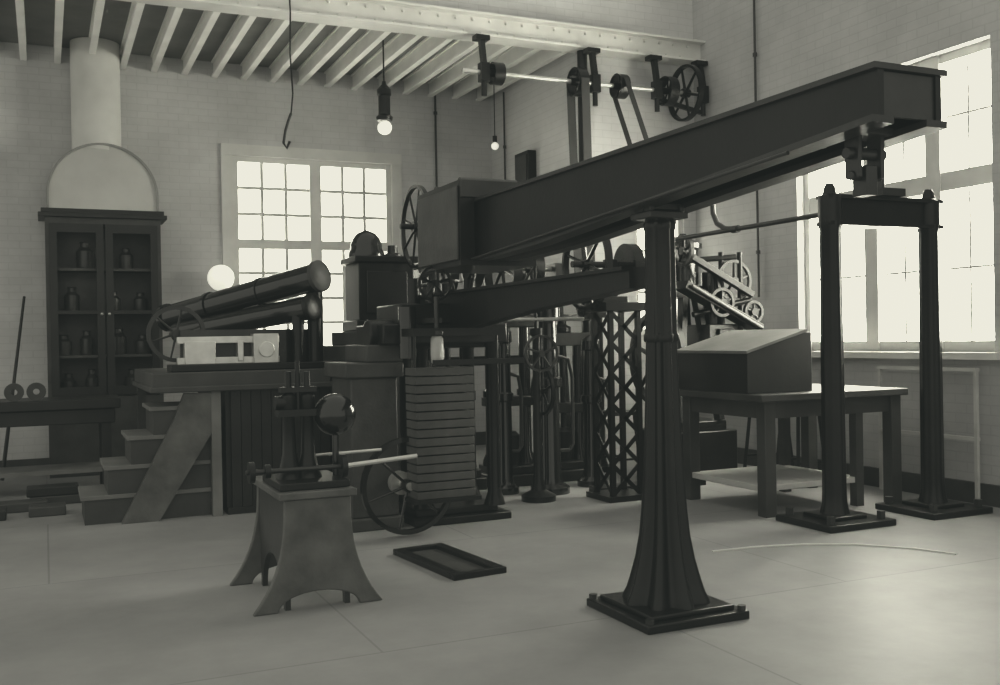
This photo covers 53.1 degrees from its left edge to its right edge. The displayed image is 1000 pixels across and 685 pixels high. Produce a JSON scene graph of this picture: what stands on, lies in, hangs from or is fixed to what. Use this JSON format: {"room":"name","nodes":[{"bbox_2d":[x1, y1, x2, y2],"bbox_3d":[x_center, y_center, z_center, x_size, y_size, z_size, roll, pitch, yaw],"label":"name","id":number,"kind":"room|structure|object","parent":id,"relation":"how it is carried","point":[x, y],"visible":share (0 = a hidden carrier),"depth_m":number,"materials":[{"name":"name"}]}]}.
{"room":"materials testing laboratory","nodes":[
{"label":"materials testing laboratory","id":0,"kind":"room"},
{"bbox_2d":[0,0,478,81],"bbox_3d":[-4.096,-3.594,11.002,9.800,0.180,2.400,-1,0,-24],"label":"ceiling","id":1,"kind":"structure","parent":0,"point":[39,14],"depth_m":11.26,"materials":[{"name":"wood"}]},
{"bbox_2d":[15,0,26,60],"bbox_3d":[-4.987,-3.385,10.408,0.072,0.200,2.720,-1,0,-24],"label":"joist","id":2,"kind":"object","parent":1,"relation":"attached to","point":[20,10],"visible":1,"depth_m":10.50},
{"bbox_2d":[54,0,63,63],"bbox_3d":[-4.660,-3.392,10.558,0.072,0.200,2.720,-1,0,-24],"label":"joist","id":3,"kind":"object","parent":1,"relation":"attached to","point":[59,4],"visible":1,"depth_m":10.55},
{"bbox_2d":[89,0,104,53],"bbox_3d":[-4.332,-3.398,10.707,0.072,0.200,2.720,-1,0,-24],"label":"joist","id":4,"kind":"object","parent":1,"relation":"attached to","point":[98,5],"visible":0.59,"depth_m":10.51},
{"bbox_2d":[120,2,144,69],"bbox_3d":[-4.004,-3.405,10.856,0.072,0.200,2.720,-1,0,-24],"label":"joist","id":5,"kind":"object","parent":1,"relation":"attached to","point":[136,9],"visible":0.85,"depth_m":10.84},
{"bbox_2d":[150,6,182,72],"bbox_3d":[-3.677,-3.411,11.005,0.072,0.200,2.720,-1,0,-24],"label":"joist","id":6,"kind":"object","parent":1,"relation":"attached to","point":[171,18],"visible":0.84,"depth_m":11.01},
{"bbox_2d":[181,11,220,74],"bbox_3d":[-3.349,-3.418,11.155,0.072,0.200,2.720,-1,0,-24],"label":"joist","id":7,"kind":"object","parent":1,"relation":"attached to","point":[208,19],"visible":0.79,"depth_m":11.17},
{"bbox_2d":[211,15,255,77],"bbox_3d":[-3.022,-3.424,11.304,0.072,0.200,2.720,-1,0,-24],"label":"joist","id":8,"kind":"object","parent":1,"relation":"attached to","point":[241,25],"visible":0.77,"depth_m":11.34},
{"bbox_2d":[240,18,288,80],"bbox_3d":[-2.694,-3.431,11.453,0.072,0.200,2.720,-1,0,-24],"label":"joist","id":9,"kind":"object","parent":1,"relation":"attached to","point":[275,28],"visible":0.77,"depth_m":11.49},
{"bbox_2d":[269,22,324,82],"bbox_3d":[-2.367,-3.437,11.603,0.072,0.200,2.720,-1,0,-24],"label":"joist","id":10,"kind":"object","parent":1,"relation":"attached to","point":[307,32],"visible":0.64,"depth_m":11.59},
{"bbox_2d":[297,26,358,85],"bbox_3d":[-2.039,-3.444,11.752,0.072,0.200,2.720,-1,0,-24],"label":"joist","id":11,"kind":"object","parent":1,"relation":"attached to","point":[339,35],"visible":0.64,"depth_m":11.79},
{"bbox_2d":[324,30,390,87],"bbox_3d":[-1.712,-3.450,11.901,0.072,0.200,2.720,-1,0,-24],"label":"joist","id":12,"kind":"object","parent":1,"relation":"attached to","point":[370,39],"visible":0.64,"depth_m":11.96,"materials":[{"name":"wood"}]},
{"bbox_2d":[376,39,392,134],"bbox_3d":[-1.358,-2.993,11.699,0.200,1.125,0.200,-1,0,-24],"label":"pendant lamp","id":13,"kind":"object","parent":1,"relation":"hanging from","point":[384,118],"visible":0.97,"depth_m":11.64,"materials":[{"name":"black metal"}]},
{"bbox_2d":[351,33,421,89],"bbox_3d":[-1.384,-3.457,12.050,0.072,0.200,2.720,-1,0,-24],"label":"joist","id":14,"kind":"object","parent":1,"relation":"attached to","point":[400,42],"visible":0.62,"depth_m":12.11,"materials":[{"name":"wood"}]},
{"bbox_2d":[377,36,452,86],"bbox_3d":[-1.057,-3.463,12.200,0.072,0.200,2.720,-1,0,-24],"label":"joist","id":15,"kind":"object","parent":1,"relation":"attached to","point":[429,46],"visible":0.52,"depth_m":12.18,"materials":[{"name":"wood"}]},
{"bbox_2d":[402,40,477,94],"bbox_3d":[-0.729,-3.470,12.349,0.072,0.200,2.720,-1,0,-24],"label":"joist","id":16,"kind":"object","parent":1,"relation":"attached to","point":[457,49],"visible":0.64,"depth_m":12.42,"materials":[{"name":"wood"}]},
{"bbox_2d":[427,43,511,96],"bbox_3d":[-0.402,-3.476,12.498,0.072,0.200,2.720,-1,0,-24],"label":"joist","id":17,"kind":"object","parent":1,"relation":"attached to","point":[452,74],"visible":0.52,"depth_m":12.71,"materials":[{"name":"wood"}]},
{"bbox_2d":[452,46,539,98],"bbox_3d":[-0.074,-3.482,12.648,0.072,0.200,2.720,-1,0,-24],"label":"joist","id":18,"kind":"object","parent":1,"relation":"attached to","point":[512,55],"visible":0.45,"depth_m":12.46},
{"bbox_2d":[476,50,565,100],"bbox_3d":[0.253,-3.489,12.797,0.072,0.200,2.720,-1,0,-24],"label":"joist","id":19,"kind":"object","parent":1,"relation":"attached to","point":[540,58],"visible":0.48,"depth_m":12.59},
{"bbox_2d":[0,42,493,460],"bbox_3d":[-4.623,-1.081,12.265,9.800,5.200,0.350,-1,0,-24],"label":"wall","id":20,"kind":"structure","parent":0,"point":[177,124],"depth_m":12.38,"materials":[{"name":"paint"}]},
{"bbox_2d":[207,265,233,289],"bbox_3d":[-3.456,-0.791,12.323,0.320,0.320,0.510,-1,0,-24],"label":"wall lamp","id":21,"kind":"object","parent":20,"relation":"attached to","point":[219,277],"visible":0.86,"depth_m":12.13,"materials":[{"name":"glass"}]},
{"bbox_2d":[0,432,485,467],"bbox_3d":[-4.498,1.428,12.100,9.800,0.180,0.040,-1,0,-24],"label":"baseboard","id":22,"kind":"structure","parent":20,"relation":"attached to","point":[480,436],"depth_m":11.66,"materials":[{"name":"brown wood"}]},
{"bbox_2d":[220,143,402,286],"bbox_3d":[-2.388,-1.159,13.026,2.500,2.730,0.120,-1,0,-24],"label":"trim","id":23,"kind":"structure","parent":20,"relation":"attached to","point":[227,150],"depth_m":12.87,"materials":[{"name":"paint"}]},
{"bbox_2d":[232,155,391,345],"bbox_3d":[-2.450,-1.128,13.162,2.100,2.510,0.180,-1,0,-24],"label":"window","id":24,"kind":"structure","parent":20,"relation":"in","point":[288,214],"depth_m":13.12,"materials":[{"name":"glass"}]},
{"bbox_2d":[433,95,437,186],"bbox_3d":[-0.876,-2.479,13.752,0.054,1.850,0.051,-1,0,-24],"label":"conduit","id":25,"kind":"object","parent":20,"relation":"attached to","point":[435,111],"visible":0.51,"depth_m":13.74,"materials":[{"name":"metal"}]},
{"bbox_2d":[395,0,585,24],"bbox_3d":[-3.546,-4.607,9.750,9.800,2.160,0.340,-1,0,-24],"label":"wall","id":26,"kind":"structure","parent":0,"point":[567,11],"depth_m":11.33,"materials":[{"name":"paint"}]},
{"bbox_2d":[117,0,705,65],"bbox_3d":[-2.720,-3.400,9.799,11.300,0.255,0.250,-1,0,-24],"label":"girder","id":27,"kind":"object","parent":26,"relation":"attached to","point":[393,16],"visible":0.98,"depth_m":10.78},
{"bbox_2d":[282,0,293,148],"bbox_3d":[-2.110,-2.742,9.904,0.122,1.663,0.028,-1,0,-24],"label":"hanging cord","id":28,"kind":"object","parent":27,"relation":"hanging from","point":[290,114],"visible":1,"depth_m":9.91,"materials":[{"name":"black metal"}]},
{"bbox_2d":[461,33,708,121],"bbox_3d":[1.045,-2.965,11.299,3.180,0.740,0.660,-1,0,-24],"label":"shaft","id":29,"kind":"object","parent":27,"relation":"hanging from","point":[493,73],"visible":0.95,"depth_m":11.41,"materials":[{"name":"metal"}]},
{"bbox_2d":[567,77,594,309],"bbox_3d":[0.910,-1.648,11.195,0.100,2.563,0.422,-1,0,-24],"label":"belt","id":30,"kind":"object","parent":29,"relation":"hanging from","point":[585,82],"visible":0.43,"depth_m":11.07,"materials":[{"name":"leather"}]},
{"bbox_2d":[613,77,676,222],"bbox_3d":[1.575,-2.058,11.043,0.060,1.893,1.178,-1,0,-24],"label":"belt","id":31,"kind":"object","parent":29,"relation":"hanging from","point":[626,79],"visible":0.43,"depth_m":11.27,"materials":[{"name":"leather"}]},
{"bbox_2d":[0,445,999,684],"bbox_3d":[-0.852,1.583,6.338,11.650,0.200,14.250,-1,0,-24],"label":"floor","id":32,"kind":"structure","parent":0,"point":[146,603],"depth_m":5.58,"materials":[{"name":"concrete"}]},
{"bbox_2d":[0,296,25,480],"bbox_3d":[-5.489,0.496,11.284,0.044,2.060,0.594,-1,0,3],"label":"wooden pole","id":33,"kind":"object","parent":32,"relation":"on","point":[7,435],"visible":0.66,"depth_m":11.32,"materials":[{"name":"brown wood"}]},
{"bbox_2d":[0,498,46,513],"bbox_3d":[-4.391,1.489,9.094,0.500,0.085,0.240,-1,0,-24],"label":"block","id":34,"kind":"object","parent":32,"relation":"on","point":[13,506],"visible":0.59,"depth_m":9.01,"materials":[{"name":"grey wood"}]},
{"bbox_2d":[29,502,65,517],"bbox_3d":[-4.018,1.484,8.879,0.300,0.085,0.240,-1,0,-24],"label":"block","id":35,"kind":"object","parent":32,"relation":"on","point":[56,508],"visible":1,"depth_m":8.79,"materials":[{"name":"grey wood"}]},
{"bbox_2d":[30,494,81,503],"bbox_3d":[-4.197,1.484,9.512,0.500,0.085,0.240,-1,0,-24],"label":"block","id":36,"kind":"object","parent":32,"relation":"on","point":[73,498],"visible":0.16,"depth_m":9.42,"materials":[{"name":"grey wood"}]},
{"bbox_2d":[26,482,78,497],"bbox_3d":[-4.244,1.397,9.491,0.450,0.085,0.240,-1,0,-24],"label":"block","id":37,"kind":"object","parent":36,"relation":"on","point":[43,490],"visible":0.91,"depth_m":9.40,"materials":[{"name":"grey wood"}]},
{"bbox_2d":[0,395,120,483],"bbox_3d":[-4.805,1.058,10.225,1.700,0.950,0.800,-1,0,-24],"label":"bench","id":38,"kind":"object","parent":32,"relation":"on","point":[65,410],"visible":0.89,"depth_m":10.08,"materials":[{"name":"brown wood"}]},
{"bbox_2d":[4,383,23,401],"bbox_3d":[-4.800,0.493,9.877,0.180,0.180,0.060,-1,0,-24],"label":"ring","id":39,"kind":"object","parent":38,"relation":"on","point":[14,386],"visible":1,"depth_m":9.85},
{"bbox_2d":[26,382,45,400],"bbox_3d":[-4.618,0.489,9.960,0.180,0.180,0.060,-1,0,-24],"label":"ring","id":40,"kind":"object","parent":38,"relation":"on","point":[31,387],"visible":1,"depth_m":9.93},
{"bbox_2d":[0,461,102,477],"bbox_3d":[-4.800,1.313,10.227,1.500,0.040,0.600,-1,0,-25],"label":"shelf","id":41,"kind":"object","parent":38,"relation":"attached to","point":[85,467],"depth_m":10.18,"materials":[{"name":"grey wood"}]},
{"bbox_2d":[38,207,166,477],"bbox_3d":[-4.624,-0.003,11.712,1.380,3.050,0.550,-1,0,-24],"label":"display cabinet","id":42,"kind":"object","parent":32,"relation":"on","point":[107,232],"visible":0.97,"depth_m":11.62,"materials":[{"name":"black wood"}]},
{"bbox_2d":[59,335,71,355],"bbox_3d":[-5.043,0.032,11.548,0.180,0.237,0.180,-1,0,-24],"label":"glass jar","id":43,"kind":"object","parent":42,"relation":"in","point":[65,345],"visible":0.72,"depth_m":11.49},
{"bbox_2d":[64,287,79,310],"bbox_3d":[-4.962,-0.495,11.587,0.165,0.288,0.165,-1,0,-24],"label":"glass jar","id":44,"kind":"object","parent":42,"relation":"in","point":[71,298],"visible":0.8,"depth_m":11.53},
{"bbox_2d":[76,242,93,267],"bbox_3d":[-4.834,-1.008,11.647,0.190,0.310,0.190,-1,0,-24],"label":"glass jar","id":45,"kind":"object","parent":42,"relation":"in","point":[84,254],"visible":0.89,"depth_m":11.58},
{"bbox_2d":[80,331,92,354],"bbox_3d":[-4.816,0.004,11.652,0.143,0.284,0.143,-1,0,-24],"label":"glass jar","id":46,"kind":"object","parent":42,"relation":"in","point":[86,341],"visible":0.94,"depth_m":11.60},
{"bbox_2d":[86,369,97,386],"bbox_3d":[-4.763,0.467,11.675,0.136,0.316,0.136,-1,0,-24],"label":"glass jar","id":47,"kind":"object","parent":42,"relation":"in","point":[91,379],"visible":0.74,"depth_m":11.63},
{"bbox_2d":[46,37,158,210],"bbox_3d":[-4.670,-2.507,11.704,1.200,1.960,0.540,-1,0,-24],"label":"hood","id":48,"kind":"object","parent":42,"relation":"on","point":[97,173],"visible":0.93,"depth_m":11.47,"materials":[{"name":"paint"}]},
{"bbox_2d":[46,143,158,210],"bbox_3d":[-4.657,-1.907,11.703,1.200,0.760,0.530,-1,0,-25],"label":"arched panel","id":49,"kind":"object","parent":48,"relation":"attached to","point":[106,176],"depth_m":11.48,"materials":[{"name":"paint"}]},
{"bbox_2d":[114,328,126,353],"bbox_3d":[-4.498,-0.014,11.797,0.175,0.308,0.175,-1,0,-24],"label":"glass jar","id":50,"kind":"object","parent":42,"relation":"in","point":[120,338],"visible":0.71,"depth_m":11.74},
{"bbox_2d":[119,248,133,268],"bbox_3d":[-4.424,-0.986,11.834,0.161,0.248,0.161,-1,0,-24],"label":"glass jar","id":51,"kind":"object","parent":42,"relation":"in","point":[125,258],"visible":0.88,"depth_m":11.77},
{"bbox_2d":[133,293,146,309],"bbox_3d":[-4.279,-0.477,11.898,0.156,0.226,0.156,-1,0,-24],"label":"glass jar","id":52,"kind":"object","parent":42,"relation":"in","point":[139,302],"visible":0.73,"depth_m":11.84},
{"bbox_2d":[135,335,150,353],"bbox_3d":[-4.252,0.022,11.909,0.186,0.225,0.186,-1,0,-24],"label":"glass jar","id":53,"kind":"object","parent":42,"relation":"in","point":[141,345],"visible":0.81,"depth_m":11.83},
{"bbox_2d":[78,392,211,525],"bbox_3d":[-3.129,0.976,8.775,1.050,1.070,0.810,-1,0,-24],"label":"stair","id":54,"kind":"structure","parent":32,"relation":"on","point":[164,472],"depth_m":8.51,"materials":[{"name":"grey wood"}]},
{"bbox_2d":[132,368,331,516],"bbox_3d":[-2.594,0.873,9.552,1.570,1.250,1.900,-1,0,-24],"label":"workbench","id":55,"kind":"object","parent":32,"relation":"on","point":[246,428],"visible":0.59,"depth_m":8.76,"materials":[{"name":"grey wood"}]},
{"bbox_2d":[146,260,330,371],"bbox_3d":[-2.573,-0.244,9.518,1.601,0.980,1.793,-1,0,-24],"label":"machine","id":56,"kind":"object","parent":55,"relation":"on","point":[220,330],"visible":0.98,"depth_m":9.05,"materials":[{"name":"grey metal"}]},
{"bbox_2d":[230,475,381,616],"bbox_3d":[-1.179,1.161,5.965,0.734,0.660,0.840,-1,0,-24],"label":"stand","id":57,"kind":"object","parent":32,"relation":"on","point":[307,535],"visible":0.9,"depth_m":5.63,"materials":[{"name":"metal"}]},
{"bbox_2d":[245,361,417,491],"bbox_3d":[-1.013,0.466,5.933,1.021,0.720,0.500,-1,0,-24],"label":"apparatus","id":58,"kind":"object","parent":57,"relation":"on","point":[334,414],"visible":1,"depth_m":5.82,"materials":[{"name":"black metal"}]},
{"bbox_2d":[323,331,429,471],"bbox_3d":[-1.243,0.684,9.569,0.850,1.580,1.050,-1,0,-24],"label":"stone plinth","id":59,"kind":"object","parent":32,"relation":"on","point":[335,352],"visible":0.1,"depth_m":9.34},
{"bbox_2d":[393,543,506,580],"bbox_3d":[-0.352,1.453,6.671,0.380,0.040,0.920,-1,0,-30],"label":"frame","id":60,"kind":"object","parent":32,"relation":"on","point":[455,564],"visible":1,"depth_m":6.62,"materials":[{"name":"black metal"}]},
{"bbox_2d":[428,279,486,489],"bbox_3d":[-0.519,0.416,9.983,0.600,2.086,0.500,-1,0,-24],"label":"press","id":61,"kind":"object","parent":32,"relation":"on","point":[481,481],"visible":0.18,"depth_m":9.90,"materials":[{"name":"black metal"}]},
{"bbox_2d":[324,185,644,534],"bbox_3d":[-0.290,0.018,7.412,1.380,2.900,4.230,-1,0,-24],"label":"machine","id":62,"kind":"object","parent":32,"relation":"on","point":[470,317],"visible":0.85,"depth_m":7.86,"materials":[{"name":"black metal"}]},
{"bbox_2d":[340,230,417,331],"bbox_3d":[-1.155,-0.590,9.575,0.620,0.960,0.520,-1,0,-24],"label":"machine","id":63,"kind":"object","parent":62,"relation":"attached to","point":[374,278],"visible":0.84,"depth_m":9.37,"materials":[{"name":"black metal"}]},
{"bbox_2d":[408,487,475,499],"bbox_3d":[-0.446,1.142,7.635,0.470,0.056,0.230,-1,0,-24],"label":"weight slab","id":64,"kind":"object","parent":62,"relation":"on","point":[467,491],"visible":0.82,"depth_m":7.53,"materials":[{"name":"metal"}]},
{"bbox_2d":[410,478,474,490],"bbox_3d":[-0.448,1.076,7.634,0.470,0.056,0.230,-1,0,-24],"label":"weight slab","id":65,"kind":"object","parent":64,"relation":"on","point":[458,483],"visible":0.77,"depth_m":7.53,"materials":[{"name":"metal"}]},
{"bbox_2d":[407,470,474,482],"bbox_3d":[-0.450,1.010,7.633,0.470,0.056,0.230,-1,0,-24],"label":"weight slab","id":66,"kind":"object","parent":65,"relation":"on","point":[462,474],"visible":0.86,"depth_m":7.53,"materials":[{"name":"metal"}]},
{"bbox_2d":[407,461,474,473],"bbox_3d":[-0.450,0.944,7.633,0.470,0.056,0.230,-1,0,-24],"label":"weight slab","id":67,"kind":"object","parent":66,"relation":"on","point":[465,465],"visible":0.86,"depth_m":7.53,"materials":[{"name":"metal"}]},
{"bbox_2d":[407,452,474,464],"bbox_3d":[-0.452,0.878,7.632,0.470,0.056,0.230,-1,0,-24],"label":"weight slab","id":68,"kind":"object","parent":67,"relation":"on","point":[455,457],"visible":0.74,"depth_m":7.53,"materials":[{"name":"metal"}]},
{"bbox_2d":[406,444,474,455],"bbox_3d":[-0.454,0.812,7.632,0.470,0.056,0.230,-1,0,-24],"label":"weight slab","id":69,"kind":"object","parent":68,"relation":"on","point":[459,448],"visible":0.76,"depth_m":7.54,"materials":[{"name":"metal"}]},
{"bbox_2d":[407,435,474,446],"bbox_3d":[-0.453,0.746,7.632,0.470,0.056,0.230,-1,0,-24],"label":"weight slab","id":70,"kind":"object","parent":69,"relation":"on","point":[464,439],"visible":0.87,"depth_m":7.53,"materials":[{"name":"metal"}]},
{"bbox_2d":[407,426,474,437],"bbox_3d":[-0.451,0.680,7.633,0.470,0.056,0.230,-1,0,-24],"label":"weight slab","id":71,"kind":"object","parent":70,"relation":"on","point":[451,431],"visible":0.88,"depth_m":7.53,"materials":[{"name":"metal"}]},
{"bbox_2d":[407,418,474,428],"bbox_3d":[-0.453,0.614,7.633,0.470,0.056,0.230,-1,0,-24],"label":"weight slab","id":72,"kind":"object","parent":71,"relation":"on","point":[456,422],"visible":0.87,"depth_m":7.53,"materials":[{"name":"metal"}]},
{"bbox_2d":[406,409,474,419],"bbox_3d":[-0.455,0.548,7.632,0.470,0.056,0.230,-1,0,-24],"label":"weight slab","id":73,"kind":"object","parent":72,"relation":"on","point":[461,413],"visible":0.89,"depth_m":7.54,"materials":[{"name":"metal"}]},
{"bbox_2d":[406,401,473,411],"bbox_3d":[-0.459,0.482,7.631,0.470,0.056,0.230,-1,0,-24],"label":"weight slab","id":74,"kind":"object","parent":73,"relation":"on","point":[446,405],"visible":0.88,"depth_m":7.54,"materials":[{"name":"metal"}]},
{"bbox_2d":[406,392,473,402],"bbox_3d":[-0.458,0.416,7.631,0.470,0.056,0.230,-1,0,-24],"label":"weight slab","id":75,"kind":"object","parent":74,"relation":"on","point":[451,396],"visible":0.89,"depth_m":7.53,"materials":[{"name":"metal"}]},
{"bbox_2d":[406,383,473,393],"bbox_3d":[-0.461,0.350,7.630,0.470,0.056,0.230,-1,0,-24],"label":"weight slab","id":76,"kind":"object","parent":75,"relation":"on","point":[458,387],"visible":1,"depth_m":7.53,"materials":[{"name":"metal"}]},
{"bbox_2d":[405,375,473,384],"bbox_3d":[-0.462,0.284,7.630,0.470,0.056,0.230,-1,0,-24],"label":"weight slab","id":77,"kind":"object","parent":76,"relation":"on","point":[441,379],"visible":0.94,"depth_m":7.53,"materials":[{"name":"metal"}]},
{"bbox_2d":[405,366,472,375],"bbox_3d":[-0.464,0.218,7.629,0.470,0.056,0.230,-1,0,-24],"label":"weight slab","id":78,"kind":"object","parent":77,"relation":"on","point":[456,370],"visible":1,"depth_m":7.53,"materials":[{"name":"metal"}]},
{"bbox_2d":[402,494,481,504],"bbox_3d":[-0.443,1.185,7.630,0.540,0.030,0.280,-1,0,-24],"label":"tray","id":79,"kind":"object","parent":62,"relation":"on","point":[408,499],"visible":0.64,"depth_m":7.50,"materials":[{"name":"black metal"}]},
{"bbox_2d":[414,257,570,427],"bbox_3d":[-0.096,0.109,10.946,1.900,2.684,0.840,-1,0,-24],"label":"machine","id":80,"kind":"object","parent":32,"relation":"on","point":[554,269],"visible":0.12,"depth_m":10.99,"materials":[{"name":"black metal"}]},
{"bbox_2d":[479,314,533,486],"bbox_3d":[0.083,0.479,10.257,0.600,1.936,0.500,-1,0,-24],"label":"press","id":81,"kind":"object","parent":32,"relation":"on","point":[523,474],"visible":0.21,"depth_m":10.25,"materials":[{"name":"black metal"}]},
{"bbox_2d":[498,327,523,494],"bbox_3d":[0.046,0.651,9.644,0.266,1.600,0.291,-1,0,26],"label":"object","id":82,"kind":"object","parent":32,"relation":"on","point":[508,485],"visible":0.73,"depth_m":9.57,"materials":[{"name":"metal"}]},
{"bbox_2d":[504,266,583,502],"bbox_3d":[0.359,0.348,9.187,0.893,2.200,0.419,-1,0,-2],"label":"stand","id":83,"kind":"object","parent":32,"relation":"on","point":[538,493],"visible":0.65,"depth_m":9.13,"materials":[{"name":"black metal"}]},
{"bbox_2d":[530,307,574,495],"bbox_3d":[0.476,0.529,9.611,0.390,1.830,0.390,-1,0,21],"label":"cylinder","id":84,"kind":"object","parent":32,"relation":"on","point":[551,444],"visible":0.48,"depth_m":9.52,"materials":[{"name":"metal"}]},
{"bbox_2d":[556,314,589,481],"bbox_3d":[0.664,0.568,10.576,0.600,1.736,0.500,-1,0,-24],"label":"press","id":85,"kind":"object","parent":32,"relation":"on","point":[571,461],"visible":0.46,"depth_m":10.54,"materials":[{"name":"black metal"}]},
{"bbox_2d":[577,50,590,335],"bbox_3d":[0.984,-0.960,11.496,0.120,4.770,0.120,-1,0,-24],"label":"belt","id":86,"kind":"object","parent":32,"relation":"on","point":[581,58],"visible":0.24,"depth_m":11.44,"materials":[{"name":"leather"}]},
{"bbox_2d":[577,336,608,487],"bbox_3d":[0.924,0.684,10.035,0.316,1.500,0.316,-1,0,21],"label":"column","id":87,"kind":"structure","parent":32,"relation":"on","point":[587,478],"depth_m":9.96,"materials":[{"name":"metal"}]},
{"bbox_2d":[577,303,608,472],"bbox_3d":[1.045,0.461,11.135,0.320,1.930,0.400,-1,0,-24],"label":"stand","id":88,"kind":"object","parent":32,"relation":"on","point":[604,463],"visible":0.26,"depth_m":11.12,"materials":[{"name":"black metal"}]},
{"bbox_2d":[562,239,644,502],"bbox_3d":[0.983,0.152,9.184,0.700,2.570,0.840,-1,0,-24],"label":"lattice column","id":89,"kind":"structure","parent":32,"relation":"on","point":[625,254],"depth_m":9.13,"materials":[{"name":"black metal"}]},
{"bbox_2d":[587,203,749,634],"bbox_3d":[0.877,0.350,5.399,0.630,2.215,0.630,-1,0,-24],"label":"support pillar","id":90,"kind":"structure","parent":32,"relation":"on","point":[664,591],"depth_m":5.32,"materials":[{"name":"black metal"}]},
{"bbox_2d":[471,61,947,261],"bbox_3d":[0.546,-0.824,6.098,0.419,0.468,4.960,-1,0,-24],"label":"beam","id":91,"kind":"structure","parent":90,"relation":"on","point":[851,116],"depth_m":4.75,"materials":[{"name":"black metal"}]},
{"bbox_2d":[417,177,536,273],"bbox_3d":[-0.199,-0.900,7.759,0.625,0.670,0.920,-1,0,-24],"label":"weight","id":92,"kind":"object","parent":91,"relation":"on","point":[445,214],"visible":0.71,"depth_m":7.44,"materials":[{"name":"black metal"}]},
{"bbox_2d":[629,234,763,470],"bbox_3d":[2.054,0.111,10.595,1.120,2.600,1.022,-1,0,-24],"label":"machine","id":93,"kind":"object","parent":32,"relation":"on","point":[718,443],"visible":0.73,"depth_m":10.36,"materials":[{"name":"black metal"}]},
{"bbox_2d":[675,205,817,240],"bbox_3d":[2.143,-1.169,9.113,0.100,0.372,2.500,-1,0,-24],"label":"pipe","id":94,"kind":"object","parent":93,"relation":"attached to","point":[723,229],"visible":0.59,"depth_m":9.08,"materials":[{"name":"metal"}]},
{"bbox_2d":[743,417,794,466],"bbox_3d":[2.839,1.048,10.577,0.409,0.702,0.409,-1,0,-27],"label":"stool","id":95,"kind":"object","parent":32,"relation":"on","point":[746,454],"visible":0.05,"depth_m":10.62,"materials":[{"name":"brown wood"}]},
{"bbox_2d":[679,383,907,517],"bbox_3d":[2.579,0.910,8.909,1.590,1.000,1.220,-1,0,-24],"label":"work table","id":96,"kind":"object","parent":32,"relation":"on","point":[768,477],"visible":0.76,"depth_m":8.62,"materials":[{"name":"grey wood"}]},
{"bbox_2d":[677,329,811,393],"bbox_3d":[2.123,0.153,8.781,0.700,0.528,1.020,-1,0,-24],"label":"case","id":97,"kind":"object","parent":96,"relation":"on","point":[767,360],"visible":0.95,"depth_m":8.43,"materials":[{"name":"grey wood"}]},
{"bbox_2d":[692,464,854,490],"bbox_3d":[2.412,1.189,8.843,1.060,0.050,1.000,-1,0,-25],"label":"shelf","id":98,"kind":"object","parent":96,"relation":"attached to","point":[788,476],"depth_m":8.70,"materials":[{"name":"grey wood"}]},
{"bbox_2d":[776,416,821,466],"bbox_3d":[3.046,1.047,10.122,0.409,0.702,0.409,-1,0,-22],"label":"stool","id":99,"kind":"object","parent":32,"relation":"on","point":[797,458],"visible":0.1,"depth_m":9.93,"materials":[{"name":"brown wood"}]},
{"bbox_2d":[712,543,956,554],"bbox_3d":[2.268,1.421,6.901,1.602,0.013,0.291,-1,0,8],"label":"cord","id":100,"kind":"object","parent":32,"relation":"on","point":[801,543],"visible":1,"depth_m":6.96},
{"bbox_2d":[775,178,992,533],"bbox_3d":[3.082,0.031,8.053,1.715,2.750,0.620,-1,0,-24],"label":"frame","id":101,"kind":"object","parent":32,"relation":"on","point":[889,209],"visible":0.99,"depth_m":7.93,"materials":[{"name":"black metal"}]},
{"bbox_2d":[877,366,979,498],"bbox_3d":[3.826,0.803,8.978,0.040,1.170,1.110,-1,0,-24],"label":"towel rail","id":102,"kind":"object","parent":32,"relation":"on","point":[976,438],"visible":0.57,"depth_m":8.56,"materials":[{"name":"paint"}]},
{"bbox_2d":[491,0,695,462],"bbox_3d":[1.227,-2.189,13.429,1.850,7.200,3.090,-1,0,-24],"label":"wall","id":103,"kind":"structure","parent":0,"point":[536,113],"depth_m":12.10,"materials":[{"name":"paint"}]},
{"bbox_2d":[515,150,535,181],"bbox_3d":[0.330,-2.121,13.014,0.130,0.700,0.400,-1,0,-24],"label":"box","id":104,"kind":"object","parent":103,"relation":"attached to","point":[525,162],"visible":0.5,"depth_m":12.86,"materials":[{"name":"black metal"}]},
{"bbox_2d":[635,220,681,334],"bbox_3d":[1.889,-0.869,12.144,0.700,1.550,0.130,-1,0,-24],"label":"window","id":105,"kind":"structure","parent":103,"relation":"in","point":[639,234],"depth_m":12.11,"materials":[{"name":"glass"}]},
{"bbox_2d":[692,0,999,484],"bbox_3d":[4.864,-2.222,7.257,0.350,7.200,11.160,-1,0,-24],"label":"wall","id":106,"kind":"structure","parent":0,"point":[799,42],"depth_m":10.32,"materials":[{"name":"paint"}]},
{"bbox_2d":[753,0,759,296],"bbox_3d":[2.842,-3.056,11.140,0.050,5.100,0.048,-1,0,-24],"label":"conduit","id":107,"kind":"object","parent":106,"relation":"attached to","point":[754,15],"visible":0.73,"depth_m":11.13,"materials":[{"name":"metal"}]},
{"bbox_2d":[737,447,999,507],"bbox_3d":[4.748,1.291,7.194,0.040,0.180,11.160,-1,0,-24],"label":"baseboard","id":108,"kind":"structure","parent":106,"relation":"attached to","point":[955,489],"depth_m":8.87,"materials":[{"name":"brown wood"}]},
{"bbox_2d":[804,39,994,351],"bbox_3d":[3.816,-1.255,9.600,0.150,2.680,2.400,-1,0,-24],"label":"window","id":109,"kind":"structure","parent":106,"relation":"in","point":[880,278],"depth_m":9.09,"materials":[{"name":"glass"}]},
{"bbox_2d":[811,351,999,359],"bbox_3d":[3.680,0.118,9.534,0.200,0.060,2.600,-1,0,-24],"label":"trim","id":110,"kind":"structure","parent":106,"relation":"attached to","point":[847,354],"depth_m":9.13,"materials":[{"name":"paint"}]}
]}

